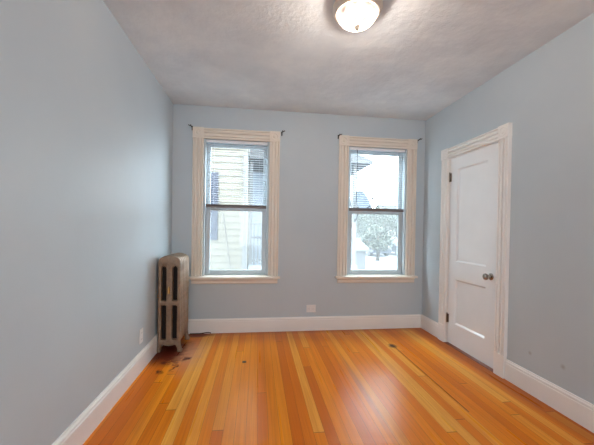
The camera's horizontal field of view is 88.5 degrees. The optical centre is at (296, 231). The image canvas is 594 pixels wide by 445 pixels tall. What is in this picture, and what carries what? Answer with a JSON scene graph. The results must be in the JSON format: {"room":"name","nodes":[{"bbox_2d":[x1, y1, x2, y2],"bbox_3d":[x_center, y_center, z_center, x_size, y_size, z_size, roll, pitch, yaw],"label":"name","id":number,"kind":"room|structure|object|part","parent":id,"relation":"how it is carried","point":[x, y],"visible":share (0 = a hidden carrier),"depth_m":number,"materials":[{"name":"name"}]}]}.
{"room":"empty bedroom","nodes":[
{"label":"empty bedroom","id":0,"kind":"room"},
{"bbox_2d":[0,0,172,444],"bbox_3d":[-1.081,-0.104,0.339,0.160,2.566,6.153,1,1,-7],"label":"wall","id":1,"kind":"structure","parent":0,"point":[86,125],"depth_m":1.57,"materials":[{"name":"blue paint"}]},
{"bbox_2d":[52,334,162,444],"bbox_3d":[-1.131,1.090,1.279,0.019,0.161,4.303,1,1,-7],"label":"baseboard","id":2,"kind":"structure","parent":1,"relation":"attached to","point":[78,432],"depth_m":1.92,"materials":[{"name":"white paint"}]},
{"bbox_2d":[139,327,142,344],"bbox_3d":[-1.296,0.868,2.536,0.009,0.120,0.076,1,1,-7],"label":"wall outlet","id":3,"kind":"object","parent":1,"relation":"attached to","point":[141,329],"visible":1,"depth_m":2.52,"materials":[{"name":"white plastic"}]},
{"bbox_2d":[171,104,425,318],"bbox_3d":[0.077,-0.115,3.672,3.313,2.566,0.160,1,1,-7],"label":"wall","id":4,"kind":"structure","parent":0,"point":[309,143],"depth_m":3.59,"materials":[{"name":"blue paint"}]},
{"bbox_2d":[189,126,279,283],"bbox_3d":[-0.701,-0.284,3.534,1.020,1.763,0.210,1,1,-7],"label":"window","id":5,"kind":"structure","parent":4,"relation":"in","point":[201,273],"depth_m":3.50,"materials":[{"name":"beige paint"}]},
{"bbox_3d":[-1.119,-0.272,3.425,0.118,1.555,0.020,1,1,-7],"label":"casing","id":6,"kind":"part","parent":5,"relation":"part of","materials":[{"name":"beige paint"}]},
{"bbox_3d":[-0.710,0.109,3.560,0.696,0.769,0.030,1,1,-7],"label":"sash","id":7,"kind":"part","parent":5,"relation":"part of","materials":[{"name":"grey plastic"}]},
{"bbox_3d":[-0.705,-0.269,3.565,0.738,1.547,0.148,1,1,-7],"label":"frame","id":8,"kind":"part","parent":5,"relation":"part of","materials":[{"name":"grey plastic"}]},
{"bbox_2d":[206,139,267,208],"bbox_3d":[-0.692,-0.655,3.508,0.692,0.768,0.036,1,1,-7],"label":"mini blind","id":9,"kind":"object","parent":5,"relation":"attached to","point":[207,140],"visible":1,"depth_m":3.51,"materials":[{"name":"white plastic"}]},
{"bbox_3d":[-0.698,-0.289,3.514,0.686,0.036,0.025,1,1,-7],"label":"rail","id":10,"kind":"part","parent":9,"relation":"part of","materials":[{"name":"grey"}]},
{"bbox_3d":[-0.702,-0.635,3.587,0.696,0.773,0.030,1,1,-7],"label":"sash","id":11,"kind":"part","parent":5,"relation":"part of","materials":[{"name":"clear glass"}]},
{"bbox_3d":[-0.680,-1.102,3.472,0.740,0.118,0.020,1,1,-7],"label":"head casing","id":12,"kind":"part","parent":5,"relation":"part of","materials":[{"name":"beige paint"}]},
{"bbox_3d":[-0.269,-0.259,3.535,0.118,1.555,0.020,1,1,-7],"label":"casing","id":13,"kind":"part","parent":5,"relation":"part of","materials":[{"name":"beige paint"}]},
{"bbox_2d":[188,314,420,333],"bbox_3d":[0.069,1.089,3.594,2.955,0.161,0.019,1,1,-7],"label":"baseboard","id":14,"kind":"structure","parent":4,"relation":"attached to","point":[272,324],"depth_m":3.58,"materials":[{"name":"white paint"}]},
{"bbox_2d":[306,305,315,311],"bbox_3d":[0.166,0.912,3.610,0.112,0.088,0.009,1,1,-7],"label":"wall outlet","id":15,"kind":"object","parent":4,"relation":"attached to","point":[309,308],"visible":1,"depth_m":3.61,"materials":[{"name":"white plastic"}]},
{"bbox_2d":[335,135,417,282],"bbox_3d":[0.969,-0.258,3.751,1.025,1.763,0.210,1,1,-7],"label":"window","id":16,"kind":"structure","parent":4,"relation":"in","point":[404,272],"depth_m":3.73,"materials":[{"name":"beige paint"}]},
{"bbox_3d":[0.548,-0.246,3.641,0.118,1.555,0.020,1,1,-7],"label":"casing","id":17,"kind":"part","parent":16,"relation":"part of","materials":[{"name":"beige paint"}]},
{"bbox_3d":[0.960,0.134,3.776,0.701,0.769,0.030,1,1,-7],"label":"sash","id":18,"kind":"part","parent":16,"relation":"part of","materials":[{"name":"grey plastic"}]},
{"bbox_3d":[0.968,-0.610,3.803,0.701,0.773,0.030,1,1,-7],"label":"sash","id":19,"kind":"part","parent":16,"relation":"part of","materials":[{"name":"clear glass"}]},
{"bbox_2d":[349,147,404,211],"bbox_3d":[0.979,-0.630,3.723,0.697,0.768,0.040,1,1,-7],"label":"mini blind","id":20,"kind":"object","parent":16,"relation":"attached to","point":[351,148],"visible":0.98,"depth_m":3.72,"materials":[{"name":"white plastic"}]},
{"bbox_3d":[0.972,-0.264,3.731,0.691,0.036,0.025,1,1,-7],"label":"rail","id":21,"kind":"part","parent":20,"relation":"part of","materials":[{"name":"grey"}]},
{"bbox_3d":[0.965,-0.244,3.782,0.743,1.547,0.148,1,1,-7],"label":"frame","id":22,"kind":"part","parent":16,"relation":"part of","materials":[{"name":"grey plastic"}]},
{"bbox_3d":[0.990,-1.076,3.689,0.745,0.118,0.020,1,1,-7],"label":"head casing","id":23,"kind":"part","parent":16,"relation":"part of","materials":[{"name":"beige paint"}]},
{"bbox_3d":[1.404,-0.233,3.752,0.118,1.555,0.020,1,1,-7],"label":"casing","id":24,"kind":"part","parent":16,"relation":"part of","materials":[{"name":"beige paint"}]},
{"bbox_2d":[83,328,593,444],"bbox_3d":[0.460,1.263,0.554,3.313,0.120,6.473,1,1,-7],"label":"floor","id":25,"kind":"structure","parent":0,"point":[394,386],"depth_m":2.16,"materials":[{"name":"brown wood"}]},
{"bbox_2d":[157,253,189,352],"bbox_3d":[-1.246,0.689,3.102,0.244,0.926,0.466,1,1,-7],"label":"radiator","id":26,"kind":"object","parent":25,"relation":"on","point":[173,269],"visible":1,"depth_m":2.92,"materials":[{"name":"brown metal"}]},
{"bbox_2d":[103,0,593,120],"bbox_3d":[0.504,-1.423,0.530,3.313,0.120,6.473,1,1,-7],"label":"ceiling","id":27,"kind":"structure","parent":0,"point":[418,58],"depth_m":2.29,"materials":[{"name":"paint"}]},
{"bbox_2d":[333,0,382,31],"bbox_3d":[0.368,-1.302,1.863,0.302,0.150,0.302,1,1,-7],"label":"ceiling lamp","id":28,"kind":"object","parent":27,"relation":"attached to","point":[352,15],"visible":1,"depth_m":1.81,"materials":[{"name":"white glass"}]},
{"bbox_2d":[422,13,593,403],"bbox_3d":[2.045,-0.056,0.745,0.160,2.566,6.153,1,1,-7],"label":"wall","id":29,"kind":"structure","parent":0,"point":[547,95],"depth_m":2.18,"materials":[{"name":"blue paint"}]},
{"bbox_2d":[438,122,512,378],"bbox_3d":[1.719,0.156,2.946,0.214,2.092,0.919,1,1,-7],"label":"door","id":30,"kind":"structure","parent":29,"relation":"in","point":[476,171],"depth_m":2.87,"materials":[{"name":"white paint"}]},
{"bbox_3d":[1.610,0.113,3.339,0.032,1.797,0.106,1,1,-7],"label":"casing","id":31,"kind":"part","parent":30,"relation":"part of","materials":[{"name":"white paint"}]},
{"bbox_3d":[1.678,0.733,2.963,0.014,0.464,0.420,1,1,-7],"label":"panel moulding","id":32,"kind":"part","parent":30,"relation":"part of","materials":[{"name":"white paint"}]},
{"bbox_3d":[1.693,-0.166,2.955,0.014,0.962,0.420,1,1,-7],"label":"panel moulding","id":33,"kind":"part","parent":30,"relation":"part of","materials":[{"name":"white paint"}]},
{"bbox_3d":[1.677,-0.834,2.930,0.032,0.106,0.701,1,1,-7],"label":"head casing","id":34,"kind":"part","parent":30,"relation":"part of","materials":[{"name":"white paint"}]},
{"bbox_3d":[1.676,0.397,2.682,0.068,0.060,0.060,1,1,-7],"label":"knob","id":35,"kind":"part","parent":30,"relation":"part of","materials":[{"name":"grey metal"}]},
{"bbox_3d":[1.713,0.122,2.538,0.032,1.797,0.106,1,1,-7],"label":"casing","id":36,"kind":"part","parent":30,"relation":"part of","materials":[{"name":"white paint"}]},
{"bbox_2d":[421,314,593,432],"bbox_3d":[1.818,1.135,1.661,0.019,0.161,4.303,1,1,-7],"label":"baseboard","id":37,"kind":"structure","parent":29,"relation":"attached to","point":[579,410],"depth_m":2.13,"materials":[{"name":"white paint"}]},
{"label":"outside","id":38,"kind":"structure","parent":0,"visible":0},
{"bbox_2d":[366,252,396,269],"bbox_3d":[8.819,2.009,48.425,90.000,0.200,86.267,1,1,-7],"label":"ground","id":39,"kind":"structure","parent":38,"point":[389,262],"depth_m":20.78,"materials":[{"name":"white snow"}]},
{"bbox_2d":[210,147,372,269],"bbox_3d":[-1.779,-0.524,7.563,6.800,5.254,3.531,1,1,-7],"label":"house","id":40,"kind":"structure","parent":39,"relation":"on","point":[235,236],"depth_m":5.90,"materials":[{"name":"pale cream yellow siding"},{"name":"white trim"}]},
{"bbox_2d":[210,172,217,239],"bbox_3d":[-1.582,-0.488,5.824,0.135,1.300,0.024,1,1,-7],"label":"shutter","id":41,"kind":"object","parent":40,"relation":"hanging from","point":[214,214],"depth_m":5.82,"materials":[{"name":"blue"}]},
{"bbox_3d":[-1.047,-0.420,6.924,0.070,2.360,0.090,1,1,-7],"label":"porch post","id":42,"kind":"part","parent":40,"relation":"part of","materials":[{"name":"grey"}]},
{"bbox_3d":[1.357,-0.383,7.235,0.090,2.360,0.090,1,1,-7],"label":"porch post","id":43,"kind":"part","parent":40,"relation":"part of","materials":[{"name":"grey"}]},
{"bbox_2d":[354,190,374,221],"bbox_3d":[1.489,-0.578,6.920,0.424,0.704,0.560,1,1,-1],"label":"satellite dish","id":44,"kind":"object","parent":40,"relation":"attached to","point":[363,197],"visible":0.61,"depth_m":6.94,"materials":[{"name":"grey"}]},
{"bbox_2d":[351,199,372,237],"bbox_3d":[9.520,-2.011,55.160,6.600,7.740,7.600,1,1,-7],"label":"house","id":45,"kind":"structure","parent":39,"relation":"on","point":[358,234],"depth_m":51.90,"materials":[{"name":"grey"}]},
{"bbox_2d":[356,238,368,269],"bbox_3d":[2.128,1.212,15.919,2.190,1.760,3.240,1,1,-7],"label":"garage","id":46,"kind":"structure","parent":39,"relation":"on","point":[361,248],"depth_m":14.53,"materials":[{"name":"grey"}]},
{"bbox_2d":[356,214,375,237],"bbox_3d":[6.284,-0.245,32.845,4.559,4.515,4.232,1,1,23],"label":"tree","id":47,"kind":"object","parent":39,"relation":"on","point":[363,226],"visible":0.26,"depth_m":31.71,"materials":[{"name":"black plant"}]},
{"bbox_2d":[357,196,394,231],"bbox_3d":[9.464,-1.395,38.781,4.857,6.811,6.241,1,1,-7],"label":"tree","id":48,"kind":"object","parent":39,"relation":"on","point":[372,215],"visible":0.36,"depth_m":37.71,"materials":[{"name":"black plant"}]},
{"bbox_2d":[360,238,391,255],"bbox_3d":[6.559,1.344,27.058,1.760,1.440,4.272,1,1,-13],"label":"car","id":49,"kind":"object","parent":39,"relation":"on","point":[369,253],"visible":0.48,"depth_m":25.18,"materials":[{"name":"silver metal"}]},
{"bbox_2d":[359,222,395,260],"bbox_3d":[5.700,0.728,21.999,2.632,2.756,2.583,1,1,42],"label":"tree","id":50,"kind":"object","parent":39,"relation":"on","point":[376,241],"visible":0.95,"depth_m":21.47,"materials":[{"name":"black plant"}]},
{"bbox_2d":[373,215,395,230],"bbox_3d":[13.504,-0.574,46.611,3.643,5.162,3.829,1,1,42],"label":"tree","id":51,"kind":"object","parent":39,"relation":"on","point":[385,215],"visible":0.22,"depth_m":46.55,"materials":[{"name":"black plant"}]},
{"bbox_2d":[373,204,396,236],"bbox_3d":[19.606,-1.580,58.991,8.600,7.140,8.600,1,1,-7],"label":"house","id":52,"kind":"structure","parent":39,"relation":"on","point":[379,205],"depth_m":57.68,"materials":[{"name":"grey"}]},
{"bbox_2d":[378,215,396,236],"bbox_3d":[13.525,-0.594,40.736,5.058,5.308,5.242,1,1,-7],"label":"tree","id":53,"kind":"object","parent":39,"relation":"on","point":[395,220],"visible":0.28,"depth_m":40.55,"materials":[{"name":"black plant"}]},
{"bbox_2d":[382,239,396,255],"bbox_3d":[9.112,1.381,27.591,1.760,1.440,4.272,1,1,-13],"label":"car","id":54,"kind":"object","parent":39,"relation":"on","point":[394,247],"visible":0.17,"depth_m":26.64,"materials":[{"name":"grey paint"}]}
]}

